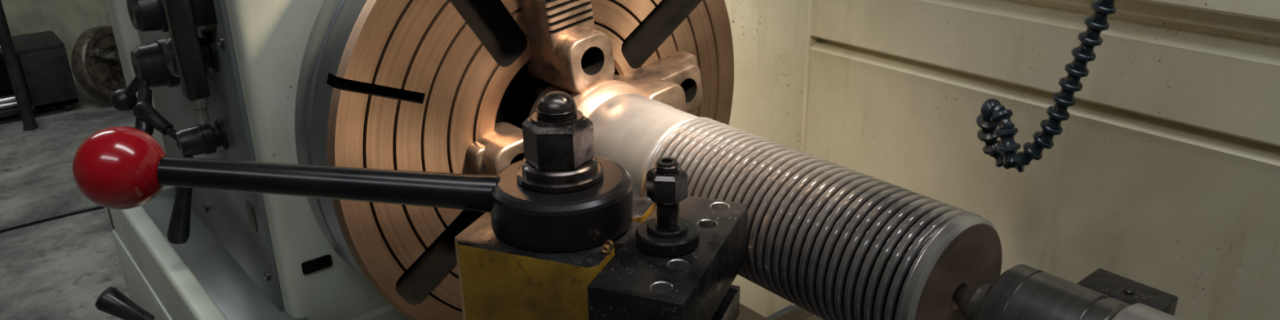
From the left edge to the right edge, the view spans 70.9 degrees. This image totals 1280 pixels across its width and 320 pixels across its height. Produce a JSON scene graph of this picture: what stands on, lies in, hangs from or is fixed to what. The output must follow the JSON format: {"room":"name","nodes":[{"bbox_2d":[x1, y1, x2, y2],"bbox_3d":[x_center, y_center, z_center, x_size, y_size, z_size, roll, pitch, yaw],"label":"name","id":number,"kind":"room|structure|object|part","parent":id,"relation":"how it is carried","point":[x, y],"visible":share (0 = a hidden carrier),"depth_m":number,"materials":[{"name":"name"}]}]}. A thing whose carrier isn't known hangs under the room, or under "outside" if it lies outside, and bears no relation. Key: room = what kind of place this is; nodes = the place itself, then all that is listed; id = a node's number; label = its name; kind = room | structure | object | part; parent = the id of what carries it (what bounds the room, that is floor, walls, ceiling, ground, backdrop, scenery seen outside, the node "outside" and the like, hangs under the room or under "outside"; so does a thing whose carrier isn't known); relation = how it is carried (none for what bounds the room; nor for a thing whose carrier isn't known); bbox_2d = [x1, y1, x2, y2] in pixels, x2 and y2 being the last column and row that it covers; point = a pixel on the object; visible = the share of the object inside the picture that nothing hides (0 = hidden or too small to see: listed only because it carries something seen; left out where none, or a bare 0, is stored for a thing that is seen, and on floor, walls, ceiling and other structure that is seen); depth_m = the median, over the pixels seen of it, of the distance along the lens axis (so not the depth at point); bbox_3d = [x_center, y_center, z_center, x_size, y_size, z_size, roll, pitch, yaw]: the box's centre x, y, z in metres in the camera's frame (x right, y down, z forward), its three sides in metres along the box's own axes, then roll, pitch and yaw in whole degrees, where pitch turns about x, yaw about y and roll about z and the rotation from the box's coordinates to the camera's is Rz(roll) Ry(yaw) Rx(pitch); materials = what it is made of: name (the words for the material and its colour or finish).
{"room":"metal workshop","nodes":[
{"label":"metal workshop","id":0,"kind":"room"},
{"bbox_2d":[0,0,111,70],"bbox_3d":[-3.895,-1.889,4.473,7.200,3.200,0.100,-18,28,-36],"label":"wall","id":1,"kind":"structure","parent":0,"point":[68,20],"depth_m":5.26,"materials":[{"name":"paint"}]},
{"bbox_2d":[0,70,797,319],"bbox_3d":[-1.190,0.822,2.086,7.200,0.100,8.500,-18,28,-36],"label":"floor","id":2,"kind":"structure","parent":0,"point":[58,268],"depth_m":3.40,"materials":[{"name":"concrete"}]},
{"bbox_2d":[0,0,38,130],"bbox_3d":[-3.010,-1.034,4.062,0.064,1.900,0.064,-18,28,-36],"label":"post","id":3,"kind":"object","parent":2,"relation":"on","point":[6,45],"visible":1,"depth_m":4.30,"materials":[{"name":"black metal"}]},
{"bbox_2d":[0,30,79,117],"bbox_3d":[-3.303,-0.386,4.524,0.730,0.360,0.370,-18,28,-36],"label":"tool cart","id":4,"kind":"object","parent":2,"relation":"on","point":[42,58],"visible":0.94,"depth_m":4.54,"materials":[{"name":"black metal"}]},
{"bbox_2d":[0,94,16,103],"bbox_3d":[-3.321,-0.257,4.433,0.450,0.050,0.050,-18,27,-35],"label":"bar","id":5,"kind":"object","parent":4,"relation":"on","point":[5,99],"visible":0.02,"depth_m":4.51,"materials":[{"name":"silver metal"}]},
{"bbox_2d":[0,100,17,109],"bbox_3d":[-3.286,-0.233,4.397,0.450,0.030,0.030,-18,27,-35],"label":"bar","id":6,"kind":"object","parent":4,"relation":"on","point":[12,104],"visible":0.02,"depth_m":4.48,"materials":[{"name":"silver metal"}]},
{"bbox_2d":[0,204,104,232],"bbox_3d":[-2.215,0.221,3.448,2.522,0.015,0.075,-18,28,-36],"label":"joint","id":7,"kind":"object","parent":2,"relation":"on","point":[97,206],"visible":0.23,"depth_m":3.44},
{"bbox_2d":[71,25,127,101],"bbox_3d":[-2.766,-0.505,4.720,0.240,0.395,0.390,5,23,14],"label":"spare chuck","id":8,"kind":"object","parent":2,"relation":"on","point":[95,62],"visible":0.63,"depth_m":4.61,"materials":[{"name":"metal"}]},
{"bbox_2d":[94,0,408,319],"bbox_3d":[-0.412,0.100,1.507,0.892,1.650,0.715,-18,28,-36],"label":"headstock","id":9,"kind":"object","parent":2,"relation":"on","point":[212,79],"visible":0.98,"depth_m":1.15,"materials":[{"name":"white metal"}]},
{"bbox_3d":[-0.688,0.211,1.233,0.097,0.089,0.035,-5,23,-10],"label":"thread lever","id":10,"kind":"part","parent":9,"relation":"part of","materials":[{"name":"black plastic"}]},
{"bbox_3d":[-0.683,-0.094,1.206,0.068,0.065,0.032,9,24,23],"label":"shift lever","id":11,"kind":"part","parent":9,"relation":"part of","materials":[{"name":"black plastic"}]},
{"bbox_3d":[-0.642,-0.075,1.163,0.022,0.077,0.092,-9,24,-18],"label":"shift lever","id":12,"kind":"part","parent":9,"relation":"part of","materials":[{"name":"black plastic"}]},
{"bbox_3d":[-0.617,-0.192,1.148,0.058,0.058,0.058,-18,28,-36],"label":"feed knob","id":13,"kind":"part","parent":9,"relation":"part of","materials":[{"name":"black plastic"}]},
{"bbox_3d":[-0.606,-0.047,1.142,0.076,0.051,0.024,6,23,17],"label":"shift lever","id":14,"kind":"part","parent":9,"relation":"part of","materials":[{"name":"black plastic"}]},
{"bbox_3d":[-0.638,-0.129,1.200,0.062,0.066,0.066,-18,28,-36],"label":"feed knob","id":15,"kind":"part","parent":9,"relation":"part of","materials":[{"name":"black plastic"}]},
{"bbox_3d":[-0.590,0.044,1.155,0.055,0.138,0.027,-3,22,-5],"label":"shift lever","id":16,"kind":"part","parent":9,"relation":"part of","materials":[{"name":"black plastic"}]},
{"bbox_3d":[-0.542,-0.127,1.084,0.050,0.056,0.056,-18,28,-36],"label":"speed knob","id":17,"kind":"part","parent":9,"relation":"part of","materials":[{"name":"black plastic"}]},
{"bbox_2d":[187,97,209,124],"bbox_3d":[-0.523,-0.060,1.070,0.022,0.033,0.022,-18,28,-36],"label":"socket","id":18,"kind":"object","parent":9,"relation":"attached to","point":[199,105],"depth_m":1.06,"materials":[{"name":"metal"}]},
{"bbox_3d":[-0.630,-0.048,1.283,0.010,0.700,0.515,-18,28,-36],"label":"plate","id":19,"kind":"part","parent":9,"relation":"part of","materials":[{"name":"grey metal"}]},
{"bbox_3d":[-0.496,0.072,1.150,0.003,0.035,0.028,-18,28,-36],"label":"selector plate","id":20,"kind":"part","parent":9,"relation":"part of","materials":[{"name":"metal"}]},
{"bbox_2d":[294,0,733,319],"bbox_3d":[-0.120,-0.057,1.150,0.600,0.600,0.250,-18,28,-36],"label":"lathe chuck","id":21,"kind":"object","parent":9,"relation":"attached to","point":[431,86],"visible":0.62,"depth_m":1.01,"materials":[{"name":"metal"}]},
{"bbox_2d":[528,80,1002,319],"bbox_3d":[0.084,0.033,0.921,0.147,0.147,0.546,-18,28,-36],"label":"shaft","id":22,"kind":"object","parent":21,"relation":"attached to","point":[833,241],"visible":0.84,"depth_m":0.77,"materials":[{"name":"metal"}]},
{"bbox_2d":[724,0,1279,319],"bbox_3d":[0.835,0.035,0.882,0.310,1.200,1.936,-18,28,-36],"label":"guard","id":23,"kind":"object","parent":9,"relation":"attached to","point":[1162,173],"visible":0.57,"depth_m":1.31,"materials":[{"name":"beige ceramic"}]},
{"bbox_3d":[0.223,-0.235,1.571,0.310,1.200,0.016,-18,28,-36],"label":"panel","id":24,"kind":"part","parent":23,"relation":"part of","materials":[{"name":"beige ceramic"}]},
{"bbox_2d":[736,302,814,319],"bbox_3d":[0.604,0.836,0.814,0.930,0.778,1.980,-18,28,-36],"label":"bed","id":25,"kind":"object","parent":2,"relation":"on","point":[797,313],"visible":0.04,"depth_m":1.65,"materials":[{"name":"grey metal"}]},
{"bbox_2d":[772,306,814,319],"bbox_3d":[0.602,0.696,0.757,0.930,0.080,1.980,-18,28,-36],"label":"tray","id":26,"kind":"object","parent":25,"relation":"on","point":[797,313],"depth_m":1.66,"materials":[{"name":"metal"}]},
{"bbox_2d":[806,315,823,319],"bbox_3d":[0.100,0.403,0.949,0.670,0.295,0.340,-18,28,-36],"label":"carriage","id":27,"kind":"object","parent":25,"relation":"on","point":[815,317],"visible":0.02,"depth_m":1.19,"materials":[{"name":"grey metal"}]},
{"bbox_3d":[-0.065,0.228,0.816,0.288,0.135,0.260,-18,28,-36],"label":"slide","id":28,"kind":"object","parent":27,"relation":"on","visible":0},
{"bbox_2d":[71,90,654,319],"bbox_3d":[-0.211,0.053,0.763,0.444,0.232,0.164,0,22,3],"label":"post","id":29,"kind":"object","parent":28,"relation":"on","point":[535,252],"visible":0.99,"depth_m":0.70,"materials":[{"name":"black metal"}]},
{"bbox_3d":[-0.404,0.006,0.700,0.065,0.065,0.065,-18,28,-36],"label":"ball knob","id":30,"kind":"part","parent":29,"relation":"part of","materials":[{"name":"red plastic"}]},
{"bbox_3d":[-0.249,0.020,0.722,0.273,0.062,0.031,-3,22,-5],"label":"lever","id":31,"kind":"part","parent":29,"relation":"part of","materials":[{"name":"black metal"}]},
{"bbox_2d":[516,154,603,193],"bbox_3d":[-0.066,0.006,0.735,0.071,0.015,0.071,-18,28,-36],"label":"washer","id":32,"kind":"object","parent":29,"relation":"in","point":[580,173],"depth_m":0.71,"materials":[{"name":"silver metal"}]},
{"bbox_2d":[600,239,613,253],"bbox_3d":[-0.025,0.068,0.698,0.008,0.008,0.017,7,24,20],"label":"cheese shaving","id":33,"kind":"object","parent":29,"relation":"on","point":[606,245],"visible":1,"depth_m":0.70,"materials":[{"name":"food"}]},
{"bbox_2d":[586,157,747,319],"bbox_3d":[0.024,0.084,0.727,0.082,0.183,0.176,8,24,20],"label":"holder","id":34,"kind":"object","parent":29,"relation":"attached to","point":[683,261],"visible":1,"depth_m":0.69,"materials":[{"name":"metal"}]},
{"bbox_2d":[1076,268,1177,315],"bbox_3d":[0.435,0.245,0.850,0.100,0.288,0.100,-18,28,-36],"label":"block","id":35,"kind":"object","parent":25,"relation":"on","point":[1127,291],"visible":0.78,"depth_m":0.79,"materials":[{"name":"grey metal"}]},
{"bbox_2d":[1111,302,1183,319],"bbox_3d":[0.524,0.317,0.498,0.280,0.419,0.542,-18,28,-36],"label":"tailstock","id":36,"kind":"object","parent":25,"relation":"on","point":[1138,311],"visible":1,"depth_m":0.61,"materials":[{"name":"grey metal"}]},
{"bbox_2d":[952,264,1129,319],"bbox_3d":[0.293,0.126,0.686,0.087,0.087,0.126,-18,28,-36],"label":"live center","id":37,"kind":"object","parent":36,"relation":"attached to","point":[1023,291],"visible":0.95,"depth_m":0.65,"materials":[{"name":"metal"}]},
{"bbox_2d":[976,0,1116,172],"bbox_3d":[0.514,-0.172,1.063,0.188,0.432,0.076,9,24,23],"label":"hose","id":38,"kind":"object","parent":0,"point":[993,115],"visible":1,"depth_m":1.12,"materials":[{"name":"black plastic"}]}
]}

